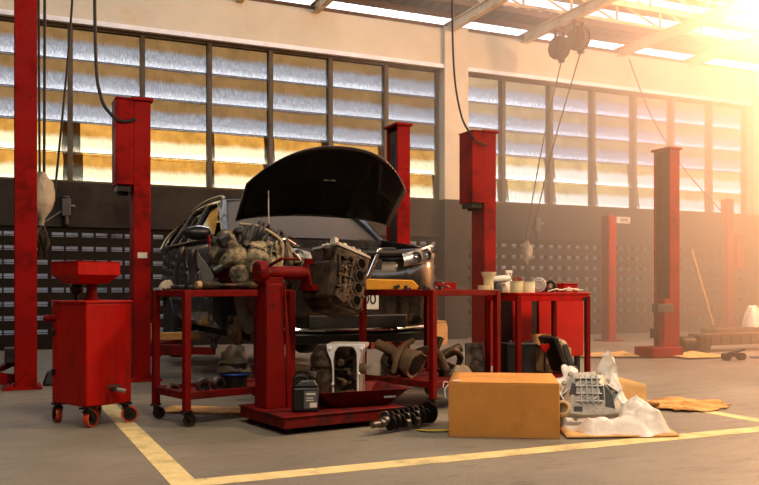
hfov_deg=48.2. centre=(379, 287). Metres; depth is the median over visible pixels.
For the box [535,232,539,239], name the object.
bowl
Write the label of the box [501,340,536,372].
battery
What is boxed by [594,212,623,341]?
post
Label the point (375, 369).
rag
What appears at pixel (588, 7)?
beam
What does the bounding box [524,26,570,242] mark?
pulley
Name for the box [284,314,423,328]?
grille
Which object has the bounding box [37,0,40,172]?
air hose
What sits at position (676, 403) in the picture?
cardboard
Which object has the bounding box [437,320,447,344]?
wood block
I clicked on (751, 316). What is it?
plastic bag
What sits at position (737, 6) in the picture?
beam
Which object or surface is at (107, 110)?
power cable
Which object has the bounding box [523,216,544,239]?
air regulator
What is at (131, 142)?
lift post
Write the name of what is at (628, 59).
power cable
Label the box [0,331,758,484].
floor
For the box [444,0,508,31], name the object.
beam
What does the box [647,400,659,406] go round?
crumpled paper
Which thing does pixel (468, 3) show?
trim
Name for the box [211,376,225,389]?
wheel hub
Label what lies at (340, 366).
case
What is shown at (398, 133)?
lift post
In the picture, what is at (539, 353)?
cardboard box
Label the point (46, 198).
bundle
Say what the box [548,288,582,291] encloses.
cable
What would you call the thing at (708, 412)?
floor marking
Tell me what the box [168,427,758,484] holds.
floor marking
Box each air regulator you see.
[45,196,74,226]
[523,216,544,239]
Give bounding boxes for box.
[435,282,455,289]
[443,372,559,438]
[524,334,570,371]
[556,283,578,291]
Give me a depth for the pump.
11.67 m
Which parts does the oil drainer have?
filler knob, tank, lid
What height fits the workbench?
0.862 m
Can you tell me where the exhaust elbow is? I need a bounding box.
[400,345,451,376]
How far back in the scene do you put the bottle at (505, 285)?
7.11 m
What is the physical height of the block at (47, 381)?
0.134 m
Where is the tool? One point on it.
(544, 347)
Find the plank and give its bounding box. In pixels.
[151,331,200,339]
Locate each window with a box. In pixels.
[0,16,438,199]
[468,73,745,214]
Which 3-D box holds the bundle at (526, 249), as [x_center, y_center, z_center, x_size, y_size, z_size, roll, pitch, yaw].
[2.663,-0.520,15.340,0.192,0.695,0.232,0,0,-24]
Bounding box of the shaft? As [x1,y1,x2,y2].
[194,280,257,289]
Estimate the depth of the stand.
5.53 m
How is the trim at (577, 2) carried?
attached to the ceiling
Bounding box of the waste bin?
[217,343,250,388]
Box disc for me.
[532,277,545,291]
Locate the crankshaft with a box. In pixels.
[370,402,437,430]
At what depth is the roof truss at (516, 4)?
15.43 m
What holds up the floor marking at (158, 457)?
on the floor
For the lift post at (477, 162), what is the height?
2.735 m
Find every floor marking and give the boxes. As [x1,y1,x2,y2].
[102,404,193,481]
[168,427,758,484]
[648,400,758,421]
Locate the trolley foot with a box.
[721,348,745,359]
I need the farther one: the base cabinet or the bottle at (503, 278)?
the base cabinet
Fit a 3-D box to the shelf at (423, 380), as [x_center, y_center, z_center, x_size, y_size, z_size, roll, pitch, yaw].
[0.393,0.700,6.643,0.768,0.050,0.768,0,0,-44]
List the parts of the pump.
motor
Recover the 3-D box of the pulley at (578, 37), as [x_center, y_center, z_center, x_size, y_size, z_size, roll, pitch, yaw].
[3.057,-2.713,14.697,0.220,3.794,1.403,0,0,-36]
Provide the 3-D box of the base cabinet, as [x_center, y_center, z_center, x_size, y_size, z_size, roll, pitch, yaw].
[1.520,0.485,7.992,0.790,0.830,0.263,0,0,-24]
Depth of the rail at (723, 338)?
12.06 m
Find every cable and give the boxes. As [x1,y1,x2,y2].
[93,0,135,122]
[451,0,487,145]
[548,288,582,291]
[628,59,723,213]
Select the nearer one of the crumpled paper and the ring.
the crumpled paper
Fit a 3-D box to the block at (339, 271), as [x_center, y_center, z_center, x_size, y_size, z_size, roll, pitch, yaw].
[-0.279,-0.068,5.828,0.351,0.554,0.437,0,0,44]
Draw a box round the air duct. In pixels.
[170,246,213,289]
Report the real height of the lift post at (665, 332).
2.735 m
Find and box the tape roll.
[478,285,489,289]
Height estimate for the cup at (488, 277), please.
0.140 m
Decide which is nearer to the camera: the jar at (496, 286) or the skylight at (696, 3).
the jar at (496, 286)
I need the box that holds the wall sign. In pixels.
[616,217,629,223]
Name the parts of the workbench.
leg, leg, leg, leg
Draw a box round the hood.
[235,146,405,225]
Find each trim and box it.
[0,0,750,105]
[0,9,752,105]
[250,0,758,72]
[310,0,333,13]
[334,0,758,64]
[428,0,758,52]
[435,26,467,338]
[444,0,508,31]
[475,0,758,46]
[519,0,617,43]
[552,0,758,34]
[591,0,758,30]
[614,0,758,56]
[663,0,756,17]
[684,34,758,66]
[740,71,758,311]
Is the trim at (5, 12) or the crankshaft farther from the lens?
the trim at (5, 12)
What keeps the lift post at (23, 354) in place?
on the floor
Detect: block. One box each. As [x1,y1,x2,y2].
[43,371,51,385]
[302,237,369,317]
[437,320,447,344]
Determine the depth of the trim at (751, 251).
18.04 m
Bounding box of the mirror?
[182,225,213,239]
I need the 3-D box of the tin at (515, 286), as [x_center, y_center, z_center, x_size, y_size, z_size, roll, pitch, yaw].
[1.138,-0.009,7.039,0.111,0.095,0.111,0,0,-24]
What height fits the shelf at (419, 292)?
0.045 m
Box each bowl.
[63,216,68,226]
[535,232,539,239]
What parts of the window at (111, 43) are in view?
louvre rail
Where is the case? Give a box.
[310,342,367,392]
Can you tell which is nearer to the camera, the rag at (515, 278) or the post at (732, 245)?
the rag at (515, 278)
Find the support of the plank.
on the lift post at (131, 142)
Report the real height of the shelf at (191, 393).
0.050 m
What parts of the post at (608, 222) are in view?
plate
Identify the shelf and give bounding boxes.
[155,290,289,296]
[155,378,254,399]
[364,289,495,295]
[365,368,450,387]
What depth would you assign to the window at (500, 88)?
16.70 m
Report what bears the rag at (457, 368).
on the cart at (428, 378)
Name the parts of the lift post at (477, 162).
motor, plate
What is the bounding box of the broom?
[691,250,717,327]
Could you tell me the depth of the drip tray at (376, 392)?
5.60 m
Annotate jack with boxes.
[0,361,14,384]
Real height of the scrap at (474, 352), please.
0.442 m
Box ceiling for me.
[334,0,758,64]
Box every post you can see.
[2,0,41,390]
[111,96,220,381]
[367,122,412,364]
[459,129,498,365]
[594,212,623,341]
[634,146,682,357]
[720,196,743,326]
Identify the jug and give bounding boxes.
[292,371,318,411]
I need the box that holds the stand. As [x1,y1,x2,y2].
[238,257,404,433]
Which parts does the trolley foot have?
frame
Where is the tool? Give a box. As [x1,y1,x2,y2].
[540,343,549,372]
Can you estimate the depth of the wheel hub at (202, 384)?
5.63 m
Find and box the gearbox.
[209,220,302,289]
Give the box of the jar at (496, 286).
[493,284,502,292]
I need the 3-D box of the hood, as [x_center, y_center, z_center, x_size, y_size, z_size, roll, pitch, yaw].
[-0.462,-0.822,7.765,1.563,0.845,0.716,0,0,-25]
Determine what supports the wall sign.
attached to the wall at (97, 209)
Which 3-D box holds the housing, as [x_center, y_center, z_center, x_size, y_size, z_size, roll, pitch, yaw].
[0.135,0.538,6.488,0.428,0.303,0.256,0,0,22]
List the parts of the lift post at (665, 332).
folded arm, plate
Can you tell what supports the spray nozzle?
on the workbench
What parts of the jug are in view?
handle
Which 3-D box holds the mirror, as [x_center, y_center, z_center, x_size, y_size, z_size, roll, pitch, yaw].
[-1.729,-0.524,8.087,0.300,0.139,0.157,0,0,-25]
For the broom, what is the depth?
14.57 m
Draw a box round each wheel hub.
[195,377,210,390]
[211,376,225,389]
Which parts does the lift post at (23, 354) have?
plate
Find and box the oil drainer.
[43,260,137,426]
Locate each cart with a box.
[150,290,294,426]
[359,280,500,407]
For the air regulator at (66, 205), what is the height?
0.459 m
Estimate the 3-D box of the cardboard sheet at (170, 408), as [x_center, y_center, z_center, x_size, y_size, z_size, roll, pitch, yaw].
[-1.225,0.894,6.225,0.803,0.012,0.347,0,0,8]
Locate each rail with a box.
[688,331,758,351]
[701,327,758,332]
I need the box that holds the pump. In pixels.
[680,335,708,352]
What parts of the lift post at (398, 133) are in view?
lift arm, plate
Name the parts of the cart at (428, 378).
leg, leg, leg, wire coil, leg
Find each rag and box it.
[158,280,172,288]
[367,362,387,375]
[449,364,471,374]
[512,276,522,280]
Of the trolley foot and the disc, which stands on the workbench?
the disc
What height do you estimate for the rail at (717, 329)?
0.245 m
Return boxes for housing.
[374,338,426,378]
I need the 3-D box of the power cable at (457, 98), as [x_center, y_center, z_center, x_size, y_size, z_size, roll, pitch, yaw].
[1.034,-2.969,9.798,0.426,2.662,0.103,0,0,8]
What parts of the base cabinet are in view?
door, door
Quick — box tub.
[218,361,249,388]
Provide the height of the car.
2.069 m
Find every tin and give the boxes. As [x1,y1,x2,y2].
[510,281,523,292]
[523,282,534,292]
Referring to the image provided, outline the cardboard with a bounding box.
[651,396,731,411]
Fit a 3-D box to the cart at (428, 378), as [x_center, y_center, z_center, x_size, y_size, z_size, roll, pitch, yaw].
[0.401,0.420,6.650,0.844,0.960,0.822,0,0,-44]
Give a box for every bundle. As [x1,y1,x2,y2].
[37,171,55,256]
[521,240,532,277]
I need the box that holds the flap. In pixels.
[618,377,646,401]
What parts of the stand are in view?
turning handle, mount plate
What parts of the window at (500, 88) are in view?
louvre rail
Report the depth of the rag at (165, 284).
5.78 m
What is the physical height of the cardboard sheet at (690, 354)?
0.040 m
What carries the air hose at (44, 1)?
attached to the bundle at (46, 198)
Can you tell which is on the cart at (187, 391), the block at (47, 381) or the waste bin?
the waste bin
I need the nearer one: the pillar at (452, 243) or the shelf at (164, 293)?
the shelf at (164, 293)
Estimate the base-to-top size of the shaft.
0.071 m
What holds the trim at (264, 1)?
attached to the wall
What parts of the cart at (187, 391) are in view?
leg, bracket, leg, leg, leg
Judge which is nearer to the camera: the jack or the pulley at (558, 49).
the jack
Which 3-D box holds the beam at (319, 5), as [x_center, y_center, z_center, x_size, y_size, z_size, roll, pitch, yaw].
[1.048,-4.660,9.407,0.100,0.298,10.252,0,0,-25]
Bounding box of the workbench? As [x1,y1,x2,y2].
[485,292,589,376]
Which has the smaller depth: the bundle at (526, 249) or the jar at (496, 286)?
the jar at (496, 286)
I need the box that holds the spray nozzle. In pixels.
[505,270,511,291]
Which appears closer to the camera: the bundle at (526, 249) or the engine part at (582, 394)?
the engine part at (582, 394)
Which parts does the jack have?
lift arm, frame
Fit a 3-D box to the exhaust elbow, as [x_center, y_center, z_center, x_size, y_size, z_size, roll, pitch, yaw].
[0.369,0.578,6.708,0.430,0.250,0.108,0,0,-14]
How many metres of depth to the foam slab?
6.48 m
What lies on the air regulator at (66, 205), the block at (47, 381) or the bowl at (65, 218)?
the bowl at (65, 218)
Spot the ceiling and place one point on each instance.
(426, 4)
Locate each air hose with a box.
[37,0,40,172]
[43,0,45,172]
[54,0,72,193]
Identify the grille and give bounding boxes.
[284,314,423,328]
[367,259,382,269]
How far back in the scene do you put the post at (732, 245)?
16.62 m
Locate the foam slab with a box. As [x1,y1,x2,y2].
[366,279,417,289]
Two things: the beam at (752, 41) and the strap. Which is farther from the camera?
the beam at (752, 41)
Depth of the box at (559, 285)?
7.34 m
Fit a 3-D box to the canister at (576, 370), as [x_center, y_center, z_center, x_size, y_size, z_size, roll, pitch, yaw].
[1.410,0.734,6.180,0.150,0.332,0.150,0,0,-24]
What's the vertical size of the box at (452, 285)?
0.060 m
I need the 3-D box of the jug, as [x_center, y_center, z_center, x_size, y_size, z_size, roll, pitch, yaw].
[-0.472,0.658,5.393,0.165,0.250,0.105,0,0,-12]
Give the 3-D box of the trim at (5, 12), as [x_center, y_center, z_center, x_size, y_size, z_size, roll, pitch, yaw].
[0.652,-3.900,14.726,17.800,0.070,0.060,0,0,-24]
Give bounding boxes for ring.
[545,280,556,291]
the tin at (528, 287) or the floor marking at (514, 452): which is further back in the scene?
the tin at (528, 287)
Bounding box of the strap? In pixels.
[416,429,447,430]
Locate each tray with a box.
[319,380,410,407]
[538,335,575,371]
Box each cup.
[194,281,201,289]
[481,272,496,289]
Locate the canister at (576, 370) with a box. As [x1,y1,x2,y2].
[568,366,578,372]
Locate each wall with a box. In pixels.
[0,179,746,350]
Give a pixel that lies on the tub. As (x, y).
(235, 374)
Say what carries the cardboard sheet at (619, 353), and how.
on the floor
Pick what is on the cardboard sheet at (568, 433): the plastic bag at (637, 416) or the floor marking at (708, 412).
the plastic bag at (637, 416)
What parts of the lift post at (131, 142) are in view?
motor, plate, plate, lift arm, lift arm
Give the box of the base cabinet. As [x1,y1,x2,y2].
[501,301,582,371]
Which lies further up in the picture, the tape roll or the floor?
the tape roll
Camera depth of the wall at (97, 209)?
15.74 m
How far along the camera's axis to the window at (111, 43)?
13.52 m
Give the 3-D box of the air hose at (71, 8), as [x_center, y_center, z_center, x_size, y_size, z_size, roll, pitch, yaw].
[-3.161,-2.574,8.554,0.276,3.453,0.063,0,0,-36]
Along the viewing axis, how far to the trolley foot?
10.57 m
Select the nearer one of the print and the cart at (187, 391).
the print
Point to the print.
(311, 404)
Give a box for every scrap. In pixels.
[437,336,463,368]
[465,342,484,371]
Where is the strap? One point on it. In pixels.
(416, 429)
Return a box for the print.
[306,393,316,407]
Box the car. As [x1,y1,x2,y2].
[160,146,434,356]
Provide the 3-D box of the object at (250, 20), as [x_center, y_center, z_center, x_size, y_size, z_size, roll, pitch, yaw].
[0.573,-4.235,14.899,17.800,0.690,0.340,0,0,-24]
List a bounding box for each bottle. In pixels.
[493,275,510,282]
[499,282,508,292]
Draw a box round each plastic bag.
[549,354,670,436]
[741,305,758,326]
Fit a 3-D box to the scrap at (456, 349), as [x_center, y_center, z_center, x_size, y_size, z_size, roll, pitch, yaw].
[0.609,0.719,8.365,0.514,0.494,0.236,0,0,-34]
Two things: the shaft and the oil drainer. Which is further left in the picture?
the oil drainer
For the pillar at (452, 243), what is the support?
attached to the wall at (97, 209)
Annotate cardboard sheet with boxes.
[164,405,239,414]
[560,424,678,437]
[581,351,639,356]
[672,351,720,357]

